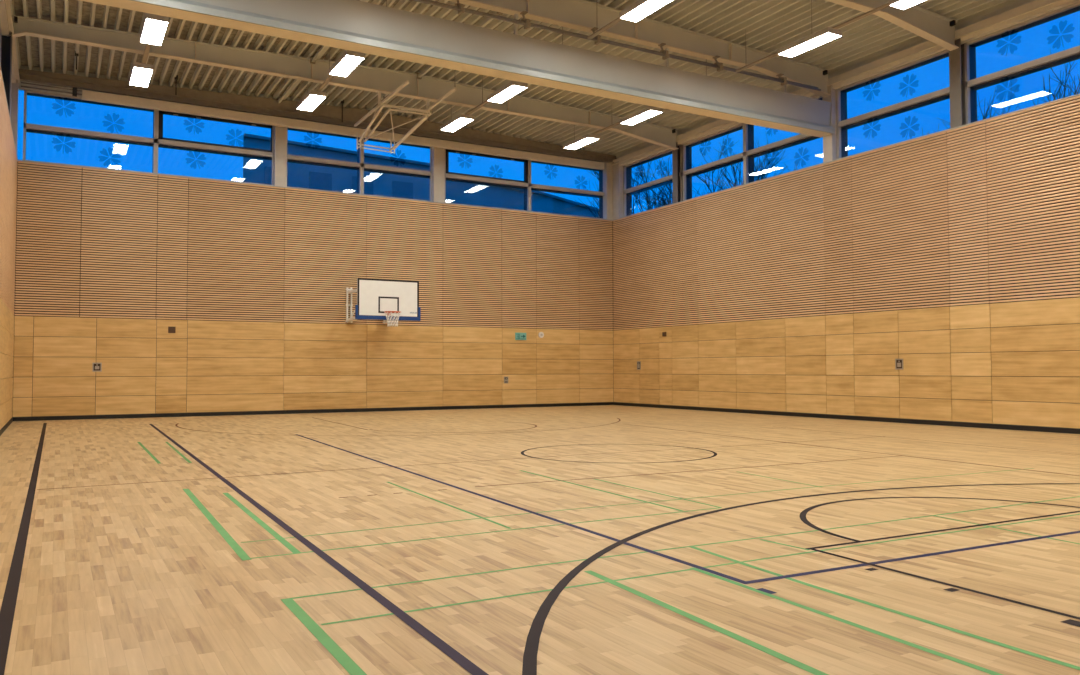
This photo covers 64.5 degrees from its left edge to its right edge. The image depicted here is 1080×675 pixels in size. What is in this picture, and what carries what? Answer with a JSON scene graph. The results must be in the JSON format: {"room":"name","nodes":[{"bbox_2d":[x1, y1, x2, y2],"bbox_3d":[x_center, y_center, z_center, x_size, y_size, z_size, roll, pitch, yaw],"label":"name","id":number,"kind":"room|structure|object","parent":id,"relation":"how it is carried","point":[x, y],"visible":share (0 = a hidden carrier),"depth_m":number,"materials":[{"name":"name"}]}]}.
{"room":"gymnasium","nodes":[
{"label":"gymnasium","id":0,"kind":"room"},
{"bbox_2d":[0,65,17,429],"bbox_3d":[-6.011,-1.552,8.528,0.304,6.656,28.750,1,-2,-29],"label":"wall","id":1,"kind":"structure","parent":0,"point":[8,154],"depth_m":17.51,"materials":[{"name":"brown wood"}]},
{"bbox_2d":[0,25,0,64],"bbox_3d":[-10.709,-5.495,16.569,0.320,1.850,2.600,1,-2,-29],"label":"window","id":2,"kind":"structure","parent":1,"relation":"in","point":[0,25],"depth_m":17.74,"materials":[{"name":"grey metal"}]},
{"bbox_2d":[1,32,11,119],"bbox_3d":[-11.302,-5.473,18.014,0.288,1.904,0.260,1,-2,-29],"label":"steel column","id":3,"kind":"structure","parent":1,"relation":"on","point":[6,41],"depth_m":18.04,"materials":[{"name":"black metal"}]},
{"bbox_2d":[0,417,12,435],"bbox_3d":[-5.890,1.529,8.479,0.056,0.095,28.650,1,-2,-29],"label":"baseboard","id":4,"kind":"structure","parent":1,"relation":"attached to","point":[10,421],"depth_m":18.26,"materials":[{"name":"black rubber"}]},
{"bbox_2d":[11,80,18,151],"bbox_3d":[-13.003,-5.401,21.072,0.235,1.994,0.200,1,-2,-29],"label":"pillar","id":5,"kind":"structure","parent":1,"relation":"on","point":[14,86],"depth_m":21.02,"materials":[{"name":"grey paint"}]},
{"bbox_2d":[12,160,613,416],"bbox_3d":[-5.263,-0.925,25.561,17.870,6.656,0.304,1,-2,-29],"label":"wall","id":6,"kind":"structure","parent":0,"point":[252,280],"depth_m":24.27,"materials":[{"name":"brown wood"}]},
{"bbox_2d":[23,89,156,173],"bbox_3d":[-11.704,-5.279,22.342,3.050,1.850,0.320,1,-2,-29],"label":"window","id":7,"kind":"structure","parent":6,"relation":"in","point":[32,128],"depth_m":22.18,"materials":[{"name":"grey metal"}]},
{"bbox_2d":[92,363,101,371],"bbox_3d":[-11.331,0.757,21.890,0.210,0.230,0.016,1,-2,-29],"label":"door handle","id":8,"kind":"object","parent":6,"relation":"attached to","point":[96,367],"visible":1,"depth_m":21.89,"materials":[{"name":"metal"}]},
{"bbox_2d":[168,327,175,332],"bbox_3d":[-9.805,-0.203,22.789,0.180,0.170,0.012,1,-2,-29],"label":"air vent","id":9,"kind":"object","parent":6,"relation":"in","point":[170,329],"visible":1,"depth_m":22.78,"materials":[{"name":"brown metal"}]},
{"bbox_2d":[156,110,271,184],"bbox_3d":[-8.995,-5.229,23.871,3.170,1.850,0.320,1,-2,-29],"label":"window","id":10,"kind":"structure","parent":6,"relation":"in","point":[161,142],"depth_m":23.62,"materials":[{"name":"grey metal"}]},
{"bbox_2d":[272,126,286,186],"bbox_3d":[-7.437,-5.273,24.479,0.400,1.964,0.238,1,-2,-29],"label":"pillar","id":11,"kind":"structure","parent":6,"relation":"on","point":[279,134],"depth_m":24.38,"materials":[{"name":"grey paint"}]},
{"bbox_2d":[13,402,612,420],"bbox_3d":[-5.192,2.149,25.332,17.770,0.095,0.056,1,-2,-29],"label":"baseboard","id":12,"kind":"structure","parent":6,"relation":"attached to","point":[600,403],"depth_m":24.20,"materials":[{"name":"black rubber"}]},
{"bbox_2d":[287,128,361,194],"bbox_3d":[-6.418,-5.181,25.326,2.270,1.850,0.320,1,-2,-29],"label":"window","id":13,"kind":"structure","parent":6,"relation":"in","point":[357,166],"depth_m":25.39,"materials":[{"name":"grey metal"}]},
{"bbox_2d":[345,278,420,326],"bbox_3d":[-4.509,-0.942,24.480,1.900,1.343,2.318,1,-2,-29],"label":"basketball hoop","id":14,"kind":"object","parent":6,"relation":"attached to","point":[387,300],"visible":1,"depth_m":24.01,"materials":[{"name":"white plastic"}]},
{"bbox_2d":[362,138,429,200],"bbox_3d":[-4.389,-5.143,26.471,2.390,1.850,0.320,1,-2,-29],"label":"window","id":15,"kind":"structure","parent":6,"relation":"in","point":[365,167],"depth_m":26.30,"materials":[{"name":"grey metal"}]},
{"bbox_2d":[430,147,443,202],"bbox_3d":[-3.214,-5.194,26.862,0.420,1.964,0.238,1,-2,-29],"label":"pillar","id":16,"kind":"structure","parent":6,"relation":"on","point":[436,154],"depth_m":26.76,"materials":[{"name":"grey paint"}]},
{"bbox_2d":[444,149,529,211],"bbox_3d":[-1.766,-5.094,27.951,3.095,1.850,0.320,1,-2,-29],"label":"window","id":17,"kind":"structure","parent":6,"relation":"in","point":[449,176],"depth_m":27.90,"materials":[{"name":"grey metal"}]},
{"bbox_2d":[515,333,525,339],"bbox_3d":[-0.627,-0.038,27.958,0.410,0.240,0.032,1,-2,-29],"label":"exit sign","id":18,"kind":"object","parent":6,"relation":"attached to","point":[518,336],"visible":1,"depth_m":27.94,"materials":[{"name":"green plastic"}]},
{"bbox_2d":[530,160,603,218],"bbox_3d":[0.902,-5.044,29.458,3.035,1.850,0.320,1,-2,-29],"label":"window","id":19,"kind":"structure","parent":6,"relation":"in","point":[536,187],"depth_m":29.52,"materials":[{"name":"grey metal"}]},
{"bbox_2d":[10,0,1019,155],"bbox_3d":[1.852,-7.370,13.280,18.480,0.700,29.200,1,-2,-29],"label":"ceiling","id":20,"kind":"structure","parent":0,"point":[770,25],"depth_m":20.50,"materials":[{"name":"beige paint"}]},
{"bbox_2d":[0,0,19,82],"bbox_3d":[-6.108,-7.215,8.862,0.360,1.000,28.950,1,-2,-29],"label":"trim","id":21,"kind":"structure","parent":20,"relation":"attached to","point":[6,22],"depth_m":17.74,"materials":[{"name":"beige wood"}]},
{"bbox_2d":[139,44,150,63],"bbox_3d":[-7.820,-6.551,17.264,0.090,0.848,6.600,1,-2,-29],"label":"rail","id":22,"kind":"object","parent":20,"relation":"hanging from","point":[148,46],"visible":0.23,"depth_m":18.34,"materials":[{"name":"brown metal"}]},
{"bbox_2d":[129,62,153,87],"bbox_3d":[-9.107,-5.986,19.526,0.406,0.107,1.380,1,-2,-29],"label":"ceiling light","id":23,"kind":"object","parent":22,"relation":"attached to","point":[141,73],"visible":1,"depth_m":19.33,"materials":[{"name":"white plastic"}]},
{"bbox_2d":[140,13,168,45],"bbox_3d":[-7.642,-6.085,16.933,0.406,0.107,1.380,1,-2,-29],"label":"ceiling light","id":24,"kind":"object","parent":22,"relation":"attached to","point":[154,27],"visible":0.98,"depth_m":16.78,"materials":[{"name":"white plastic"}]},
{"bbox_2d":[174,75,177,94],"bbox_3d":[-9.505,-6.589,22.347,0.080,0.519,0.060,1,-2,-29],"label":"rod","id":25,"kind":"object","parent":20,"relation":"hanging from","point":[176,77],"visible":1,"depth_m":22.34,"materials":[{"name":"metal"}]},
{"bbox_2d":[18,65,612,161],"bbox_3d":[-5.331,-6.589,25.867,18.370,1.000,0.160,1,-2,-29],"label":"trim","id":26,"kind":"structure","parent":20,"relation":"attached to","point":[22,66],"depth_m":22.58,"materials":[{"name":"beige metal"}]},
{"bbox_2d":[19,69,616,162],"bbox_3d":[-5.193,-6.543,25.622,18.170,0.590,0.160,1,-2,-29],"label":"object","id":27,"kind":"structure","parent":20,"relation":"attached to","point":[330,114],"depth_m":24.67,"materials":[{"name":"brown metal"}]},
{"bbox_2d":[82,90,603,169],"bbox_3d":[-4.761,-6.098,25.789,15.962,0.290,0.166,1,-2,-29],"label":"roof beam","id":28,"kind":"structure","parent":27,"relation":"attached to","point":[125,100],"depth_m":24.74,"materials":[{"name":"brown metal"}]},
{"bbox_2d":[21,82,81,96],"bbox_3d":[-12.257,-6.245,21.483,1.330,0.220,0.065,1,-2,-29],"label":"rod","id":29,"kind":"object","parent":28,"relation":"attached to","point":[74,93],"visible":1,"depth_m":21.54,"materials":[{"name":"metal"}]},
{"bbox_2d":[9,15,678,149],"bbox_3d":[-3.497,-6.514,22.545,17.900,0.916,0.220,1,-2,-29],"label":"roof beam","id":30,"kind":"structure","parent":20,"relation":"attached to","point":[366,78],"depth_m":21.52,"materials":[{"name":"beige metal"}]},
{"bbox_2d":[278,79,298,102],"bbox_3d":[-6.633,-6.792,22.961,0.120,0.150,3.570,1,-2,-29],"label":"tie","id":31,"kind":"object","parent":30,"relation":"attached to","point":[295,81],"visible":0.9,"depth_m":23.37,"materials":[{"name":"beige wood"}]},
{"bbox_2d":[310,0,365,63],"bbox_3d":[-4.464,-6.938,19.124,0.120,0.150,4.810,1,-2,-29],"label":"tie","id":32,"kind":"object","parent":30,"relation":"attached to","point":[312,59],"visible":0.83,"depth_m":20.72,"materials":[{"name":"beige wood"}]},
{"bbox_2d":[307,0,386,92],"bbox_3d":[-4.442,-6.553,19.174,0.090,0.979,6.600,1,-2,-29],"label":"rail","id":33,"kind":"object","parent":30,"relation":"hanging from","point":[330,77],"visible":0.23,"depth_m":20.14,"materials":[{"name":"brown metal"}]},
{"bbox_2d":[296,90,326,110],"bbox_3d":[-5.729,-5.923,21.433,0.406,0.107,1.380,1,-2,-29],"label":"ceiling light","id":34,"kind":"object","parent":33,"relation":"attached to","point":[312,99],"visible":1,"depth_m":21.23,"materials":[{"name":"white plastic"}]},
{"bbox_2d":[298,95,324,110],"bbox_3d":[-5.729,-5.890,21.432,0.378,0.033,1.352,1,-2,-29],"label":"diffuser","id":35,"kind":"object","parent":34,"relation":"attached to","point":[308,102],"depth_m":21.39,"materials":[{"name":"white plastic"}]},
{"bbox_2d":[329,50,364,76],"bbox_3d":[-4.264,-6.022,18.840,0.406,0.107,1.380,1,-2,-29],"label":"ceiling light","id":36,"kind":"object","parent":33,"relation":"attached to","point":[348,61],"visible":0.99,"depth_m":18.67,"materials":[{"name":"white plastic"}]},
{"bbox_2d":[354,80,456,153],"bbox_3d":[-3.630,-6.181,22.588,1.522,1.596,4.368,1,-2,-29],"label":"frame","id":37,"kind":"object","parent":30,"relation":"attached to","point":[381,104],"visible":0.97,"depth_m":22.75,"materials":[{"name":"beige metal"}]},
{"bbox_2d":[417,12,502,78],"bbox_3d":[-2.026,-6.972,20.503,0.120,0.150,4.810,1,-2,-29],"label":"tie","id":38,"kind":"object","parent":30,"relation":"attached to","point":[488,20],"visible":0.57,"depth_m":19.25,"materials":[{"name":"beige metal"}]},
{"bbox_2d":[451,27,562,118],"bbox_3d":[-0.985,-6.507,21.126,0.090,1.015,6.600,1,-2,-29],"label":"rail","id":39,"kind":"object","parent":30,"relation":"hanging from","point":[486,101],"visible":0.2,"depth_m":22.00,"materials":[{"name":"brown metal"}]},
{"bbox_2d":[440,114,473,131],"bbox_3d":[-2.272,-5.858,23.385,0.406,0.107,1.380,1,-2,-29],"label":"ceiling light","id":40,"kind":"object","parent":39,"relation":"attached to","point":[460,120],"visible":1,"depth_m":23.25,"materials":[{"name":"white plastic"}]},
{"bbox_2d":[442,118,471,131],"bbox_3d":[-2.272,-5.825,23.384,0.378,0.033,1.352,1,-2,-29],"label":"diffuser","id":41,"kind":"object","parent":40,"relation":"attached to","point":[454,124],"depth_m":23.34,"materials":[{"name":"white plastic"}]},
{"bbox_2d":[487,81,527,102],"bbox_3d":[-0.807,-5.957,20.792,0.406,0.107,1.380,1,-2,-29],"label":"ceiling light","id":42,"kind":"object","parent":39,"relation":"attached to","point":[512,88],"visible":0.99,"depth_m":20.65,"materials":[{"name":"white plastic"}]},
{"bbox_2d":[574,59,706,139],"bbox_3d":[2.507,-6.374,23.094,0.090,0.880,6.600,1,-2,-29],"label":"rail","id":43,"kind":"object","parent":30,"relation":"hanging from","point":[617,123],"visible":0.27,"depth_m":24.17,"materials":[{"name":"brown metal"}]},
{"bbox_2d":[563,134,599,149],"bbox_3d":[1.219,-5.793,25.356,0.406,0.107,1.380,1,-2,-29],"label":"ceiling light","id":44,"kind":"object","parent":43,"relation":"attached to","point":[586,139],"visible":1,"depth_m":25.22,"materials":[{"name":"white plastic"}]},
{"bbox_2d":[565,138,597,149],"bbox_3d":[1.219,-5.760,25.354,0.378,0.033,1.352,1,-2,-29],"label":"diffuser","id":45,"kind":"object","parent":44,"relation":"attached to","point":[577,143],"depth_m":25.33,"materials":[{"name":"white plastic"}]},
{"bbox_2d":[620,106,662,124],"bbox_3d":[2.685,-5.892,22.763,0.406,0.107,1.380,1,-2,-29],"label":"ceiling light","id":46,"kind":"object","parent":43,"relation":"attached to","point":[650,111],"visible":0.99,"depth_m":22.64,"materials":[{"name":"white plastic"}]},
{"bbox_2d":[587,17,622,38],"bbox_3d":[4.965,-6.908,10.598,0.090,1.015,16.100,1,-2,-29],"label":"rail","id":47,"kind":"object","parent":20,"relation":"hanging from","point":[618,19],"visible":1,"depth_m":17.04,"materials":[{"name":"brown metal"}]},
{"bbox_2d":[619,0,672,22],"bbox_3d":[2.021,-6.148,15.789,0.406,0.107,1.380,1,-2,-29],"label":"ceiling light","id":48,"kind":"object","parent":47,"relation":"attached to","point":[640,9],"visible":1,"depth_m":15.94,"materials":[{"name":"white plastic"}]},
{"bbox_2d":[448,0,829,96],"bbox_3d":[-0.512,-6.705,17.263,17.900,0.936,0.220,1,-2,-29],"label":"roof beam","id":49,"kind":"structure","parent":20,"relation":"attached to","point":[582,15],"depth_m":18.96,"materials":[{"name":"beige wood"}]},
{"bbox_2d":[80,0,834,136],"bbox_3d":[-0.498,-5.887,17.240,17.828,1.299,0.460,1,-2,-29],"label":"roof beam","id":50,"kind":"structure","parent":49,"relation":"hanging from","point":[352,25],"depth_m":16.89,"materials":[{"name":"grey metal"}]},
{"bbox_2d":[412,0,820,90],"bbox_3d":[-0.592,-6.366,16.975,17.150,0.357,0.280,1,-2,-29],"label":"shaft","id":51,"kind":"object","parent":49,"relation":"attached to","point":[459,7],"visible":0.98,"depth_m":18.03,"materials":[{"name":"metal"}]},
{"bbox_2d":[735,0,888,71],"bbox_3d":[8.457,-6.776,12.566,0.090,0.880,16.100,1,-2,-29],"label":"rail","id":52,"kind":"object","parent":20,"relation":"hanging from","point":[886,5],"visible":0.69,"depth_m":16.97,"materials":[{"name":"brown metal"}]},
{"bbox_2d":[777,27,841,57],"bbox_3d":[5.557,-6.086,17.681,0.406,0.107,1.380,1,-2,-29],"label":"ceiling light","id":53,"kind":"object","parent":52,"relation":"attached to","point":[828,34],"visible":1,"depth_m":17.58,"materials":[{"name":"white plastic"}]},
{"bbox_2d":[889,0,925,9],"bbox_3d":[6.934,-6.179,15.245,0.406,0.107,1.380,1,-2,-29],"label":"ceiling light","id":54,"kind":"object","parent":52,"relation":"attached to","point":[900,4],"visible":1,"depth_m":15.67,"materials":[{"name":"white plastic"}]},
{"bbox_2d":[612,0,1079,165],"bbox_3d":[9.643,-6.921,17.753,0.360,1.000,28.950,1,-2,-29],"label":"trim","id":55,"kind":"structure","parent":20,"relation":"attached to","point":[1020,11],"depth_m":19.87,"materials":[{"name":"beige metal"}]},
{"bbox_2d":[825,0,958,50],"bbox_3d":[1.219,-6.842,14.201,17.900,0.896,0.220,1,-2,-29],"label":"roof beam","id":56,"kind":"structure","parent":20,"relation":"attached to","point":[939,29],"depth_m":17.97,"materials":[{"name":"beige wood"}]},
{"bbox_2d":[0,405,1079,674],"bbox_3d":[1.812,1.823,12.936,18.570,0.203,29.250,1,-2,-29],"label":"floor","id":57,"kind":"structure","parent":0,"point":[596,539],"depth_m":6.21,"materials":[{"name":"brown wood"}]},
{"bbox_2d":[613,94,1079,428],"bbox_3d":[9.719,-1.258,17.407,0.304,6.656,28.750,1,-2,-29],"label":"wall","id":58,"kind":"structure","parent":0,"point":[953,254],"depth_m":20.18,"materials":[{"name":"brown wood"}]},
{"bbox_2d":[603,161,622,220],"bbox_3d":[2.562,-5.110,29.881,0.430,1.994,0.600,1,-2,-29],"label":"pillar","id":59,"kind":"structure","parent":58,"relation":"on","point":[612,174],"depth_m":29.87,"materials":[{"name":"grey paint"}]},
{"bbox_2d":[637,361,640,369],"bbox_3d":[3.282,0.931,28.426,0.016,0.280,0.200,1,-2,-29],"label":"door handle","id":60,"kind":"object","parent":58,"relation":"attached to","point":[638,362],"visible":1,"depth_m":28.41,"materials":[{"name":"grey metal"}]},
{"bbox_2d":[623,145,681,216],"bbox_3d":[3.810,-5.089,28.413,0.320,1.850,3.160,1,-2,-29],"label":"window","id":61,"kind":"structure","parent":58,"relation":"in","point":[628,190],"depth_m":29.05,"materials":[{"name":"grey metal"}]},
{"bbox_2d":[672,142,682,202],"bbox_3d":[4.348,-5.175,27.008,0.228,1.904,0.240,1,-2,-29],"label":"steel column","id":62,"kind":"structure","parent":58,"relation":"on","point":[675,153],"depth_m":26.96,"materials":[{"name":"grey metal"}]},
{"bbox_2d":[683,123,744,200],"bbox_3d":[5.307,-5.190,25.764,0.320,1.850,2.770,1,-2,-29],"label":"window","id":63,"kind":"structure","parent":58,"relation":"in","point":[689,172],"depth_m":26.15,"materials":[{"name":"grey metal"}]},
{"bbox_2d":[744,96,821,183],"bbox_3d":[6.724,-5.286,23.258,0.320,1.850,2.990,1,-2,-29],"label":"window","id":64,"kind":"structure","parent":58,"relation":"in","point":[750,153],"depth_m":24.20,"materials":[{"name":"grey metal"}]},
{"bbox_2d":[822,85,837,162],"bbox_3d":[7.348,-5.409,21.679,0.208,1.964,0.360,1,-2,-29],"label":"pillar","id":65,"kind":"structure","parent":58,"relation":"on","point":[830,142],"depth_m":21.55,"materials":[{"name":"grey paint"}]},
{"bbox_2d":[613,402,1079,433],"bbox_3d":[9.611,1.818,17.229,0.056,0.095,28.650,1,-2,-29],"label":"baseboard","id":66,"kind":"structure","parent":58,"relation":"attached to","point":[862,418],"depth_m":20.03,"materials":[{"name":"black rubber"}]},
{"bbox_2d":[837,49,949,158],"bbox_3d":[8.428,-5.401,20.243,0.320,1.850,3.260,1,-2,-29],"label":"window","id":67,"kind":"structure","parent":58,"relation":"in","point":[844,124],"depth_m":20.54,"materials":[{"name":"grey metal"}]},
{"bbox_2d":[895,359,902,369],"bbox_3d":[8.246,0.612,19.641,0.016,0.250,0.210,1,-2,-29],"label":"door handle","id":68,"kind":"object","parent":58,"relation":"attached to","point":[898,362],"visible":1,"depth_m":19.64,"materials":[{"name":"metal"}]},
{"bbox_2d":[949,39,965,128],"bbox_3d":[9.098,-5.496,18.603,0.228,1.904,0.270,1,-2,-29],"label":"steel column","id":69,"kind":"structure","parent":58,"relation":"on","point":[956,57],"depth_m":18.57,"materials":[{"name":"grey metal"}]},
{"bbox_2d":[964,2,1079,123],"bbox_3d":[10.139,-5.516,17.215,0.320,1.850,3.220,1,-2,-29],"label":"window","id":70,"kind":"structure","parent":58,"relation":"in","point":[972,84],"depth_m":17.81,"materials":[{"name":"grey metal"}]},
{"label":"outside","id":71,"kind":"structure","parent":0,"visible":0},
{"bbox_3d":[-4.711,3.466,48.924,180.000,0.200,170.000,1,-2,-29],"label":"ground","id":72,"kind":"structure","parent":71,"visible":0},
{"bbox_2d":[243,133,429,200],"bbox_3d":[-12.233,-3.302,51.096,12.622,13.520,11.270,1,-2,-29],"label":"house","id":73,"kind":"structure","parent":72,"relation":"on","point":[255,170],"depth_m":45.82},
{"bbox_2d":[446,180,598,217],"bbox_3d":[1.274,-2.736,60.433,23.745,13.020,12.270,1,-2,-29],"label":"house","id":74,"kind":"structure","parent":72,"relation":"on","point":[456,192],"depth_m":52.11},
{"bbox_2d":[575,158,694,217],"bbox_3d":[7.048,-4.218,51.953,10.064,15.371,7.356,0,-2,-1],"label":"bare tree","id":75,"kind":"object","parent":72,"relation":"on","point":[647,172],"visible":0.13,"depth_m":51.49,"materials":[{"name":"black plant"}]},
{"bbox_2d":[632,131,797,209],"bbox_3d":[7.201,-2.927,36.447,7.647,11.632,6.992,0,-2,-1],"label":"bare tree","id":76,"kind":"object","parent":72,"relation":"on","point":[757,176],"visible":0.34,"depth_m":36.63,"materials":[{"name":"black plant"}]},
{"bbox_2d":[922,52,1079,133],"bbox_3d":[16.512,-3.277,26.151,8.408,11.558,6.820,0,-2,8],"label":"bare tree","id":77,"kind":"object","parent":72,"relation":"on","point":[1061,83],"visible":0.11,"depth_m":26.54,"materials":[{"name":"black plant"}]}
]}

